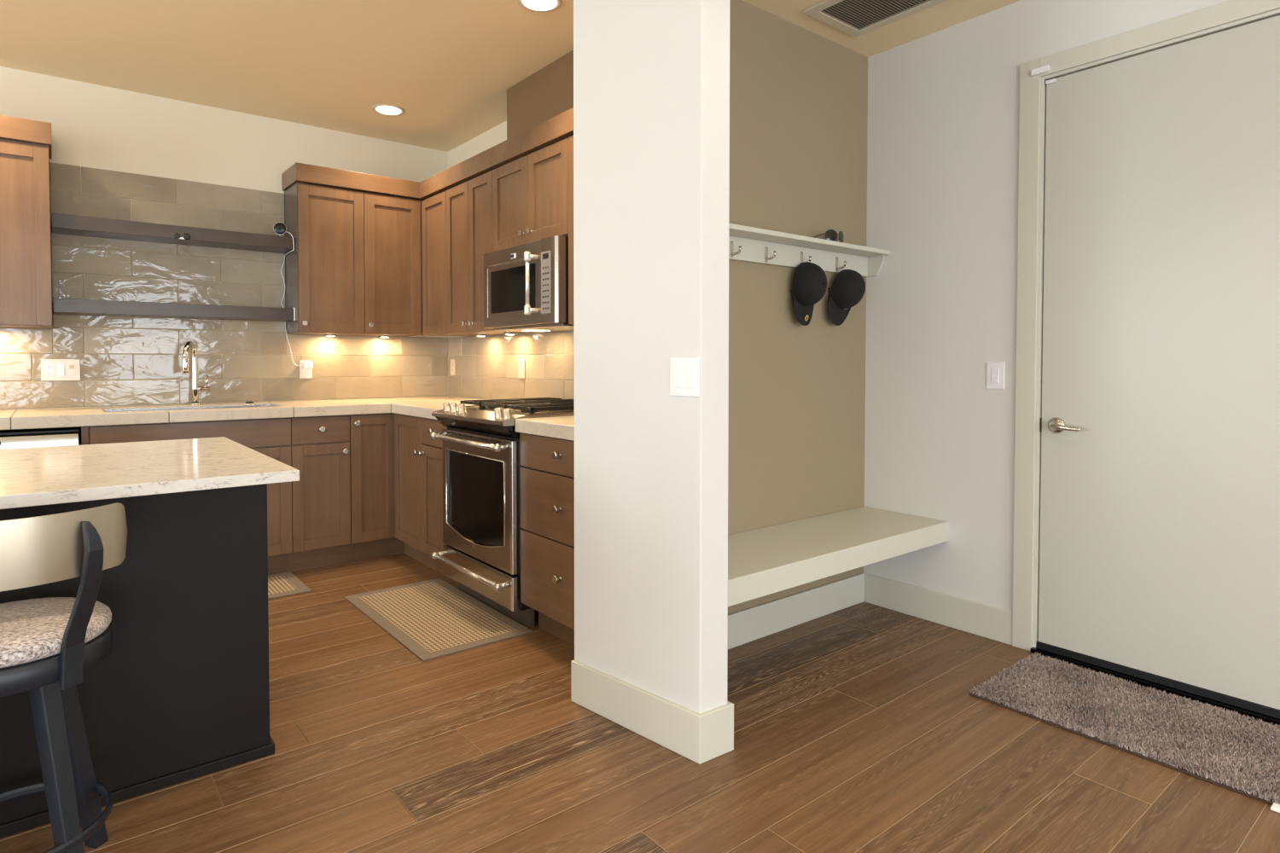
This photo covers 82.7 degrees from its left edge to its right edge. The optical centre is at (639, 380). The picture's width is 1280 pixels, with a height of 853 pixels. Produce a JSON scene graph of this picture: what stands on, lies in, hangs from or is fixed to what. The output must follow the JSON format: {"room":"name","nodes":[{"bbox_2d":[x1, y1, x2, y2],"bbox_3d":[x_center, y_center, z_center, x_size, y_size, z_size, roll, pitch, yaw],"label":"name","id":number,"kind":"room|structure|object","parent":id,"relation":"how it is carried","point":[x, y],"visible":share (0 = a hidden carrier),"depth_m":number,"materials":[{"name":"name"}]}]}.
{"room":"kitchen and entryway","nodes":[
{"label":"kitchen and entryway","id":0,"kind":"room"},
{"bbox_2d":[0,66,448,445],"bbox_3d":[-4.120,-0.228,3.231,7.145,2.760,0.150,-1,2,-39],"label":"wall","id":1,"kind":"structure","parent":0,"point":[93,125],"depth_m":4.27,"materials":[{"name":"beige paint"}]},
{"bbox_2d":[0,115,52,328],"bbox_3d":[-3.355,-0.772,3.508,0.820,1.011,0.353,-1,2,-39],"label":"upper cabinet","id":2,"kind":"object","parent":1,"relation":"attached to","point":[26,148],"visible":1,"depth_m":3.58,"materials":[{"name":"brown wood"}]},
{"bbox_2d":[51,213,293,253],"bbox_3d":[-2.627,-0.826,4.158,1.144,0.072,0.233,-1,2,-39],"label":"floating shelf","id":3,"kind":"object","parent":1,"relation":"attached to","point":[61,224],"visible":0.99,"depth_m":4.04,"materials":[{"name":"brown wood"}]},
{"bbox_2d":[174,232,190,239],"bbox_3d":[-2.554,-0.802,4.061,0.077,0.036,0.010,-1,2,-39],"label":"clip","id":4,"kind":"object","parent":3,"relation":"attached to","point":[186,236],"visible":1,"depth_m":4.06,"materials":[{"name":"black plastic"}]},
{"bbox_2d":[273,222,286,236],"bbox_3d":[-2.189,-0.912,4.436,0.074,0.087,0.067,0,1,-15],"label":"security camera","id":5,"kind":"object","parent":3,"relation":"on","point":[280,229],"visible":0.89,"depth_m":4.41,"materials":[{"name":"black plastic"}]},
{"bbox_2d":[280,231,302,366],"bbox_3d":[-2.185,-0.499,4.520,0.120,0.824,0.238,0,1,-15],"label":"power cable","id":6,"kind":"object","parent":3,"relation":"hanging from","point":[286,231],"visible":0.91,"depth_m":4.60,"materials":[{"name":"white plastic"}]},
{"bbox_2d":[52,297,295,321],"bbox_3d":[-2.624,-0.396,4.170,1.149,0.079,0.236,-1,2,-39],"label":"floating shelf","id":7,"kind":"object","parent":1,"relation":"attached to","point":[61,306],"visible":1,"depth_m":4.04,"materials":[{"name":"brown wood"}]},
{"bbox_2d":[0,162,448,409],"bbox_3d":[-2.746,-0.515,4.229,3.445,1.314,0.009,-1,2,-39],"label":"tile backsplash","id":8,"kind":"structure","parent":1,"relation":"attached to","point":[125,361],"depth_m":4.26,"materials":[{"name":"tile"}]},
{"bbox_2d":[40,359,80,381],"bbox_3d":[-3.123,-0.054,3.924,0.164,0.116,0.010,-1,2,-39],"label":"switch plate","id":9,"kind":"object","parent":8,"relation":"attached to","point":[51,369],"visible":1,"depth_m":3.92,"materials":[{"name":"white plastic"}]},
{"bbox_2d":[46,363,53,376],"bbox_3d":[-3.158,-0.054,3.894,0.033,0.068,0.003,-1,2,-39],"label":"receptacle","id":10,"kind":"object","parent":9,"relation":"attached to","point":[49,367],"depth_m":3.89,"materials":[{"name":"white plastic"}]},
{"bbox_2d":[57,363,64,376],"bbox_3d":[-3.122,-0.054,3.922,0.033,0.068,0.005,-1,2,-39],"label":"rocker switch","id":11,"kind":"object","parent":9,"relation":"attached to","point":[61,367],"depth_m":3.92,"materials":[{"name":"white plastic"}]},
{"bbox_2d":[299,360,312,378],"bbox_3d":[-2.159,-0.068,4.702,0.074,0.116,0.008,-1,2,-39],"label":"electrical outlet","id":12,"kind":"object","parent":8,"relation":"attached to","point":[304,373],"visible":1,"depth_m":4.70,"materials":[{"name":"white plastic"}]},
{"bbox_2d":[302,368,308,374],"bbox_3d":[-2.158,-0.068,4.701,0.033,0.068,0.003,-1,2,-39],"label":"receptacle","id":13,"kind":"object","parent":12,"relation":"attached to","point":[305,371],"depth_m":4.70,"materials":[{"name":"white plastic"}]},
{"bbox_2d":[302,361,313,368],"bbox_3d":[-2.140,-0.096,4.682,0.059,0.046,0.048,-1,2,-39],"label":"power adapter","id":14,"kind":"object","parent":12,"relation":"attached to","point":[305,364],"visible":1,"depth_m":4.66,"materials":[{"name":"white plastic"}]},
{"bbox_2d":[284,182,424,337],"bbox_3d":[-1.839,-0.746,4.731,0.786,0.901,0.353,-1,2,-39],"label":"upper cabinet","id":15,"kind":"object","parent":1,"relation":"attached to","point":[354,267],"visible":1,"depth_m":4.58,"materials":[{"name":"brown wood"}]},
{"bbox_2d":[325,334,336,337],"bbox_3d":[-2.004,-0.288,4.711,0.068,0.014,0.068,-1,2,-39],"label":"light","id":16,"kind":"object","parent":15,"relation":"attached to","point":[327,335],"visible":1,"depth_m":4.69,"materials":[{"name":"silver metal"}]},
{"bbox_2d":[378,335,389,337],"bbox_3d":[-1.731,-0.293,4.931,0.068,0.014,0.068,-1,2,-39],"label":"light","id":17,"kind":"object","parent":15,"relation":"attached to","point":[381,336],"visible":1,"depth_m":4.90,"materials":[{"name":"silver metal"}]},
{"bbox_2d":[447,121,540,399],"bbox_3d":[-0.479,-0.252,4.294,0.140,2.760,2.765,-1,2,-39],"label":"wall","id":18,"kind":"structure","parent":0,"point":[497,135],"depth_m":4.92,"materials":[{"name":"beige paint"}]},
{"bbox_2d":[421,190,494,336],"bbox_3d":[-1.208,-0.748,4.807,0.333,0.901,0.406,-1,2,-39],"label":"upper cabinet","id":19,"kind":"object","parent":18,"relation":"attached to","point":[433,208],"visible":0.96,"depth_m":4.71,"materials":[{"name":"brown wood"}]},
{"bbox_2d":[446,170,537,334],"bbox_3d":[-0.899,-0.737,4.404,0.358,0.901,0.609,-1,2,-39],"label":"upper cabinet","id":20,"kind":"object","parent":18,"relation":"attached to","point":[468,203],"visible":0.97,"depth_m":4.31,"materials":[{"name":"brown wood"}]},
{"bbox_2d":[475,334,486,337],"bbox_3d":[-1.024,-0.286,4.691,0.068,0.014,0.068,-1,2,-39],"label":"light","id":21,"kind":"object","parent":20,"relation":"attached to","point":[477,335],"visible":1,"depth_m":4.67,"materials":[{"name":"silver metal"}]},
{"bbox_2d":[504,332,515,335],"bbox_3d":[-0.786,-0.279,4.396,0.068,0.014,0.068,-1,2,-39],"label":"light","id":22,"kind":"object","parent":20,"relation":"attached to","point":[506,334],"visible":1,"depth_m":4.37,"materials":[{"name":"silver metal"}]},
{"bbox_2d":[448,330,574,399],"bbox_3d":[-0.536,-0.069,4.250,0.009,0.425,2.748,-1,2,-39],"label":"tile backsplash","id":23,"kind":"structure","parent":18,"relation":"attached to","point":[487,367],"depth_m":4.57,"materials":[{"name":"tile"}]},
{"bbox_2d":[450,359,455,375],"bbox_3d":[-1.349,-0.091,5.244,0.008,0.116,0.074,-1,2,-39],"label":"electrical outlet","id":24,"kind":"object","parent":23,"relation":"attached to","point":[452,361],"visible":1,"depth_m":5.24,"materials":[{"name":"beige plastic"}]},
{"bbox_2d":[451,362,453,372],"bbox_3d":[-1.351,-0.091,5.243,0.003,0.068,0.033,-1,2,-39],"label":"receptacle","id":25,"kind":"object","parent":24,"relation":"attached to","point":[452,363],"depth_m":5.24,"materials":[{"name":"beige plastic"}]},
{"bbox_2d":[518,359,524,378],"bbox_3d":[-0.727,-0.068,4.474,0.008,0.116,0.074,-1,2,-39],"label":"electrical outlet","id":26,"kind":"object","parent":23,"relation":"attached to","point":[521,362],"visible":1,"depth_m":4.47,"materials":[{"name":"beige plastic"}]},
{"bbox_2d":[519,363,523,374],"bbox_3d":[-0.729,-0.068,4.472,0.003,0.068,0.033,-1,2,-39],"label":"receptacle","id":27,"kind":"object","parent":26,"relation":"attached to","point":[520,364],"depth_m":4.47,"materials":[{"name":"beige plastic"}]},
{"bbox_2d":[492,137,568,251],"bbox_3d":[-0.466,-0.939,3.861,0.358,0.471,0.769,-1,2,-39],"label":"upper cabinet","id":28,"kind":"object","parent":18,"relation":"attached to","point":[530,192],"visible":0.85,"depth_m":3.72,"materials":[{"name":"brown wood"}]},
{"bbox_2d":[483,235,573,331],"bbox_3d":[-0.507,-0.481,3.840,0.442,0.430,0.761,-1,2,-39],"label":"microwave","id":29,"kind":"object","parent":28,"relation":"attached to","point":[526,286],"visible":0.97,"depth_m":3.65,"materials":[{"name":"silver metal"}]},
{"bbox_2d":[506,49,573,139],"bbox_3d":[-0.206,-1.447,3.611,0.255,0.336,1.406,-1,2,-39],"label":"soffit","id":30,"kind":"object","parent":18,"relation":"attached to","point":[547,93],"depth_m":3.79,"materials":[{"name":"brown paint"}]},
{"bbox_2d":[568,134,573,325],"bbox_3d":[-0.007,-0.709,3.317,0.333,0.901,0.661,-1,2,-39],"label":"upper cabinet","id":31,"kind":"object","parent":18,"relation":"attached to","point":[570,138],"visible":0.05,"depth_m":3.45,"materials":[{"name":"brown wood"}]},
{"bbox_2d":[281,107,573,200],"bbox_3d":[-0.967,-1.232,3.877,1.110,0.106,2.758,-1,2,-39],"label":"crown molding","id":32,"kind":"structure","parent":31,"relation":"on","point":[560,127],"depth_m":4.38,"materials":[{"name":"brown wood"}]},
{"bbox_2d":[0,0,1020,151],"bbox_3d":[-0.743,-1.568,-0.234,8.097,0.100,9.730,-1,2,-39],"label":"ceiling","id":33,"kind":"structure","parent":0,"point":[451,66],"depth_m":3.53,"materials":[{"name":"paint"}]},
{"bbox_2d":[372,104,405,115],"bbox_3d":[-1.520,-1.631,4.401,0.188,0.010,0.188,-1,2,-39],"label":"recessed light","id":34,"kind":"object","parent":33,"relation":"in","point":[386,109],"visible":1,"depth_m":4.38,"materials":[{"name":"paint"}]},
{"bbox_2d":[517,0,562,11],"bbox_3d":[-0.424,-1.597,3.073,0.188,0.010,0.188,-1,2,-39],"label":"recessed light","id":35,"kind":"object","parent":33,"relation":"in","point":[532,5],"visible":1,"depth_m":3.09,"materials":[{"name":"paint"}]},
{"bbox_2d":[802,0,947,37],"bbox_3d":[1.094,-1.592,2.975,0.386,0.012,0.762,-1,2,-39],"label":"ceiling vent","id":36,"kind":"object","parent":33,"relation":"in","point":[855,18],"visible":1,"depth_m":3.15,"materials":[{"name":"metal"}]},
{"bbox_2d":[0,553,1279,852],"bbox_3d":[-0.727,1.221,-0.105,7.900,0.004,9.500,-1,2,-39],"label":"floor","id":37,"kind":"structure","parent":0,"point":[858,728],"depth_m":2.18,"materials":[{"name":"brown wood"}]},
{"bbox_2d":[0,426,79,449],"bbox_3d":[-3.104,0.682,3.537,0.603,0.888,0.666,-1,2,-39],"label":"dishwasher","id":38,"kind":"object","parent":37,"relation":"on","point":[35,438],"visible":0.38,"depth_m":3.42,"materials":[{"name":"silver metal"}]},
{"bbox_2d":[0,503,127,852],"bbox_3d":[-1.393,0.724,1.611,0.417,0.904,0.456,-1,2,-39],"label":"bar stool","id":39,"kind":"object","parent":37,"relation":"on","point":[47,645],"visible":1,"depth_m":1.59,"materials":[{"name":"fabric"}]},
{"bbox_2d":[0,483,274,838],"bbox_3d":[-2.253,0.726,1.872,2.218,0.884,0.827,-1,2,-39],"label":"kitchen island","id":40,"kind":"object","parent":37,"relation":"on","point":[181,694],"visible":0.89,"depth_m":2.09,"materials":[{"name":"black wood"}]},
{"bbox_2d":[0,436,299,509],"bbox_3d":[-2.197,0.272,1.753,2.290,0.030,1.140,-1,2,-39],"label":"island countertop","id":41,"kind":"structure","parent":40,"relation":"on","point":[29,477],"depth_m":2.02,"materials":[{"name":"stone"}]},
{"bbox_2d":[80,417,292,575],"bbox_3d":[-2.509,0.663,4.039,0.940,0.900,0.631,-1,2,-39],"label":"base cabinet","id":42,"kind":"object","parent":37,"relation":"on","point":[270,437],"visible":0.23,"depth_m":4.01,"materials":[{"name":"brown wood"}]},
{"bbox_2d":[267,571,311,599],"bbox_3d":[-2.243,1.117,3.723,0.945,0.008,0.445,-1,2,-39],"label":"kitchen rug","id":43,"kind":"object","parent":37,"relation":"on","point":[282,584],"visible":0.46,"depth_m":3.92,"materials":[{"name":"fabric"}]},
{"bbox_2d":[288,414,350,572],"bbox_3d":[-2.018,0.653,4.434,0.322,0.902,0.631,-1,2,-39],"label":"base cabinet","id":44,"kind":"object","parent":37,"relation":"on","point":[320,445],"visible":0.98,"depth_m":4.22,"materials":[{"name":"brown wood"}]},
{"bbox_2d":[346,413,437,571],"bbox_3d":[-1.423,0.648,4.657,0.883,0.902,1.030,-1,2,-39],"label":"base cabinet","id":45,"kind":"object","parent":37,"relation":"on","point":[386,511],"visible":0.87,"depth_m":4.39,"materials":[{"name":"brown wood"}]},
{"bbox_2d":[417,418,457,581],"bbox_3d":[-0.905,0.660,4.191,0.651,0.902,0.343,-1,2,-39],"label":"base cabinet","id":46,"kind":"object","parent":37,"relation":"on","point":[431,453],"visible":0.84,"depth_m":4.05,"materials":[{"name":"brown wood"}]},
{"bbox_2d":[344,578,532,661],"bbox_3d":[-1.001,1.124,3.507,0.512,0.008,1.020,-1,2,-39],"label":"kitchen rug","id":47,"kind":"object","parent":37,"relation":"on","point":[433,619],"visible":1,"depth_m":3.43,"materials":[{"name":"fabric"}]},
{"bbox_2d":[430,397,574,628],"bbox_3d":[-0.581,0.617,3.731,0.728,1.012,0.779,-1,2,-39],"label":"gas range","id":48,"kind":"object","parent":37,"relation":"on","point":[481,552],"visible":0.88,"depth_m":3.49,"materials":[{"name":"silver metal"}]},
{"bbox_2d":[459,397,574,418],"bbox_3d":[-0.526,0.143,3.763,0.588,0.067,0.779,-1,2,-39],"label":"cooktop","id":49,"kind":"object","parent":48,"relation":"in","point":[534,407],"depth_m":3.58,"materials":[{"name":"metal"}]},
{"bbox_2d":[519,433,574,645],"bbox_3d":[-0.123,0.685,3.221,0.651,0.902,0.596,-1,2,-39],"label":"base cabinet","id":50,"kind":"object","parent":37,"relation":"on","point":[547,472],"visible":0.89,"depth_m":3.09,"materials":[{"name":"brown wood"}]},
{"bbox_2d":[515,415,574,441],"bbox_3d":[-0.116,0.203,3.212,0.654,0.058,0.594,-1,2,-39],"label":"countertop","id":51,"kind":"structure","parent":50,"relation":"on","point":[562,427],"depth_m":3.08,"materials":[{"name":"stone"}]},
{"bbox_2d":[969,652,1279,813],"bbox_3d":[1.682,1.144,2.478,0.590,0.024,0.901,-1,2,-39],"label":"door mat","id":52,"kind":"object","parent":37,"relation":"on","point":[1240,754],"visible":1,"depth_m":2.42,"materials":[{"name":"carpet"}]},
{"bbox_2d":[1030,647,1279,727],"bbox_3d":[1.988,1.141,2.743,0.170,0.018,0.919,-1,2,-39],"label":"threshold","id":53,"kind":"object","parent":37,"relation":"on","point":[1269,719],"visible":0.43,"depth_m":2.69,"materials":[{"name":"brown metal"}]},
{"bbox_3d":[-3.620,0.684,3.143,0.685,0.902,0.631,-1,2,-39],"label":"base cabinet","id":54,"kind":"object","parent":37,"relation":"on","visible":0},
{"bbox_2d":[0,396,483,430],"bbox_3d":[-2.312,0.189,3.711,3.448,0.058,1.376,-1,2,-39],"label":"countertop","id":55,"kind":"structure","parent":54,"relation":"on","point":[418,407],"depth_m":3.90,"materials":[{"name":"stone"}]},
{"bbox_2d":[102,401,277,412],"bbox_3d":[-2.495,0.267,4.083,0.822,0.251,0.468,-1,2,-39],"label":"sink","id":56,"kind":"object","parent":55,"relation":"in","point":[244,405],"visible":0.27,"depth_m":4.19,"materials":[{"name":"silver metal"}]},
{"bbox_2d":[181,341,209,405],"bbox_3d":[-2.593,-0.040,4.211,0.091,0.373,0.220,0,1,3],"label":"kitchen faucet","id":57,"kind":"object","parent":55,"relation":"on","point":[185,364],"visible":1,"depth_m":4.25,"materials":[{"name":"silver metal"}]},
{"bbox_2d":[573,0,730,714],"bbox_3d":[0.021,-0.204,2.415,0.190,2.760,0.580,-1,2,-39],"label":"wall","id":58,"kind":"structure","parent":0,"point":[651,78],"depth_m":2.32,"materials":[{"name":"paint"}]},
{"bbox_2d":[570,660,733,764],"bbox_3d":[0.024,1.082,2.443,0.217,0.147,0.597,-1,2,-39],"label":"baseboard","id":59,"kind":"structure","parent":58,"relation":"attached to","point":[701,738],"depth_m":2.32,"materials":[{"name":"beige paint"}]},
{"bbox_2d":[669,357,699,396],"bbox_3d":[0.136,-0.009,2.225,0.116,0.118,0.010,1,2,44],"label":"light switch","id":60,"kind":"object","parent":58,"relation":"attached to","point":[684,372],"visible":1,"depth_m":2.22,"materials":[{"name":"white plastic"}]},
{"bbox_2d":[674,366,682,388],"bbox_3d":[0.117,-0.009,2.240,0.033,0.068,0.005,1,2,44],"label":"rocker switch","id":61,"kind":"object","parent":60,"relation":"attached to","point":[677,369],"depth_m":2.24,"materials":[{"name":"white plastic"}]},
{"bbox_2d":[685,366,693,388],"bbox_3d":[0.150,-0.009,2.208,0.033,0.068,0.005,1,2,44],"label":"rocker switch","id":62,"kind":"object","parent":60,"relation":"attached to","point":[689,369],"depth_m":2.21,"materials":[{"name":"white plastic"}]},
{"bbox_2d":[727,0,867,614],"bbox_3d":[0.494,-0.224,3.228,1.568,2.760,0.115,-1,2,-39],"label":"wall","id":63,"kind":"structure","parent":0,"point":[799,96],"depth_m":3.31,"materials":[{"name":"beige paint"}]},
{"bbox_2d":[727,572,864,649],"bbox_3d":[0.533,1.064,3.211,1.568,0.145,0.014,-1,2,-39],"label":"baseboard","id":64,"kind":"structure","parent":63,"relation":"attached to","point":[759,621],"depth_m":3.34,"materials":[{"name":"beige paint"}]},
{"bbox_2d":[728,223,890,277],"bbox_3d":[0.573,-0.564,3.122,1.565,0.116,0.134,-1,2,-39],"label":"shelf","id":65,"kind":"object","parent":63,"relation":"attached to","point":[867,261],"visible":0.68,"depth_m":3.26,"materials":[{"name":"beige paint"}]},
{"bbox_2d":[730,241,741,257],"bbox_3d":[0.398,-0.543,3.007,0.016,0.068,0.055,-1,2,-39],"label":"coat hook","id":66,"kind":"object","parent":65,"relation":"attached to","point":[731,242],"visible":1,"depth_m":3.02,"materials":[{"name":"silver metal"}]},
{"bbox_2d":[764,246,776,261],"bbox_3d":[0.566,-0.546,3.142,0.016,0.068,0.055,-1,2,-39],"label":"coat hook","id":67,"kind":"object","parent":65,"relation":"attached to","point":[766,258],"visible":1,"depth_m":3.16,"materials":[{"name":"silver metal"}]},
{"bbox_2d":[800,251,811,263],"bbox_3d":[0.752,-0.549,3.293,0.016,0.068,0.055,-1,2,-39],"label":"coat hook","id":68,"kind":"object","parent":65,"relation":"attached to","point":[801,253],"visible":0.72,"depth_m":3.31,"materials":[{"name":"silver metal"}]},
{"bbox_2d":[790,261,827,325],"bbox_3d":[0.772,-0.390,3.269,0.183,0.289,0.124,-1,2,-39],"label":"baseball cap","id":69,"kind":"object","parent":68,"relation":"hanging from","point":[810,282],"visible":1,"depth_m":3.24,"materials":[{"name":"black fabric"}]},
{"bbox_2d":[813,229,843,242],"bbox_3d":[0.857,-0.659,3.327,0.215,0.058,0.056,-1,2,-30],"label":"sunglasses","id":70,"kind":"object","parent":65,"relation":"on","point":[830,235],"visible":0.86,"depth_m":3.32,"materials":[{"name":"black plastic"}]},
{"bbox_2d":[835,256,846,271],"bbox_3d":[0.957,-0.553,3.457,0.016,0.068,0.055,-1,2,-39],"label":"coat hook","id":71,"kind":"object","parent":65,"relation":"attached to","point":[837,268],"visible":1,"depth_m":3.47,"materials":[{"name":"silver metal"}]},
{"bbox_2d":[827,269,865,325],"bbox_3d":[0.991,-0.393,3.436,0.199,0.272,0.122,-1,2,-39],"label":"baseball cap","id":72,"kind":"object","parent":71,"relation":"hanging from","point":[848,286],"visible":1,"depth_m":3.41,"materials":[{"name":"black fabric"}]},
{"bbox_2d":[727,506,948,606],"bbox_3d":[0.671,0.703,3.032,1.565,0.090,0.449,-1,2,-39],"label":"bench","id":73,"kind":"object","parent":63,"relation":"attached to","point":[774,559],"visible":0.56,"depth_m":2.95,"materials":[{"name":"beige paint"}]},
{"bbox_2d":[863,0,1228,611],"bbox_3d":[3.218,-0.181,1.218,0.150,2.740,6.665,-1,2,-39],"label":"wall","id":74,"kind":"structure","parent":0,"point":[944,105],"depth_m":3.31,"materials":[{"name":"paint"}]},
{"bbox_2d":[864,573,1012,645],"bbox_3d":[1.372,1.060,3.408,0.014,0.145,0.732,-1,2,-39],"label":"baseboard","id":75,"kind":"structure","parent":74,"relation":"attached to","point":[993,623],"depth_m":3.37,"materials":[{"name":"beige paint"}]},
{"bbox_2d":[986,361,1005,389],"bbox_3d":[1.547,-0.020,3.167,0.010,0.118,0.076,-1,2,-39],"label":"light switch","id":76,"kind":"object","parent":74,"relation":"attached to","point":[995,370],"visible":1,"depth_m":3.17,"materials":[{"name":"white plastic"}]},
{"bbox_2d":[1030,64,1049,76],"bbox_3d":[1.643,-1.269,2.985,0.016,0.024,0.067,-1,2,-39],"label":"sensor","id":77,"kind":"object","parent":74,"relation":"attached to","point":[1044,69],"visible":1,"depth_m":2.98,"materials":[{"name":"white plastic"}]},
{"bbox_2d":[1012,0,1279,651],"bbox_3d":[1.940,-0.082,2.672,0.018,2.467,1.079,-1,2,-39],"label":"trim","id":78,"kind":"structure","parent":74,"relation":"attached to","point":[1230,11],"depth_m":3.04,"materials":[{"name":"beige paint"}]},
{"bbox_2d":[1036,15,1279,718],"bbox_3d":[1.940,-0.045,2.674,0.113,2.357,0.888,-1,2,-39],"label":"door","id":79,"kind":"structure","parent":74,"relation":"in","point":[1160,540],"depth_m":2.69,"materials":[{"name":"beige paint"}]},
{"bbox_2d":[1045,78,1056,84],"bbox_3d":[1.681,-1.222,2.977,0.012,0.013,0.037,-1,2,-39],"label":"magnet","id":80,"kind":"object","parent":79,"relation":"attached to","point":[1050,81],"visible":1,"depth_m":2.97,"materials":[{"name":"white plastic"}]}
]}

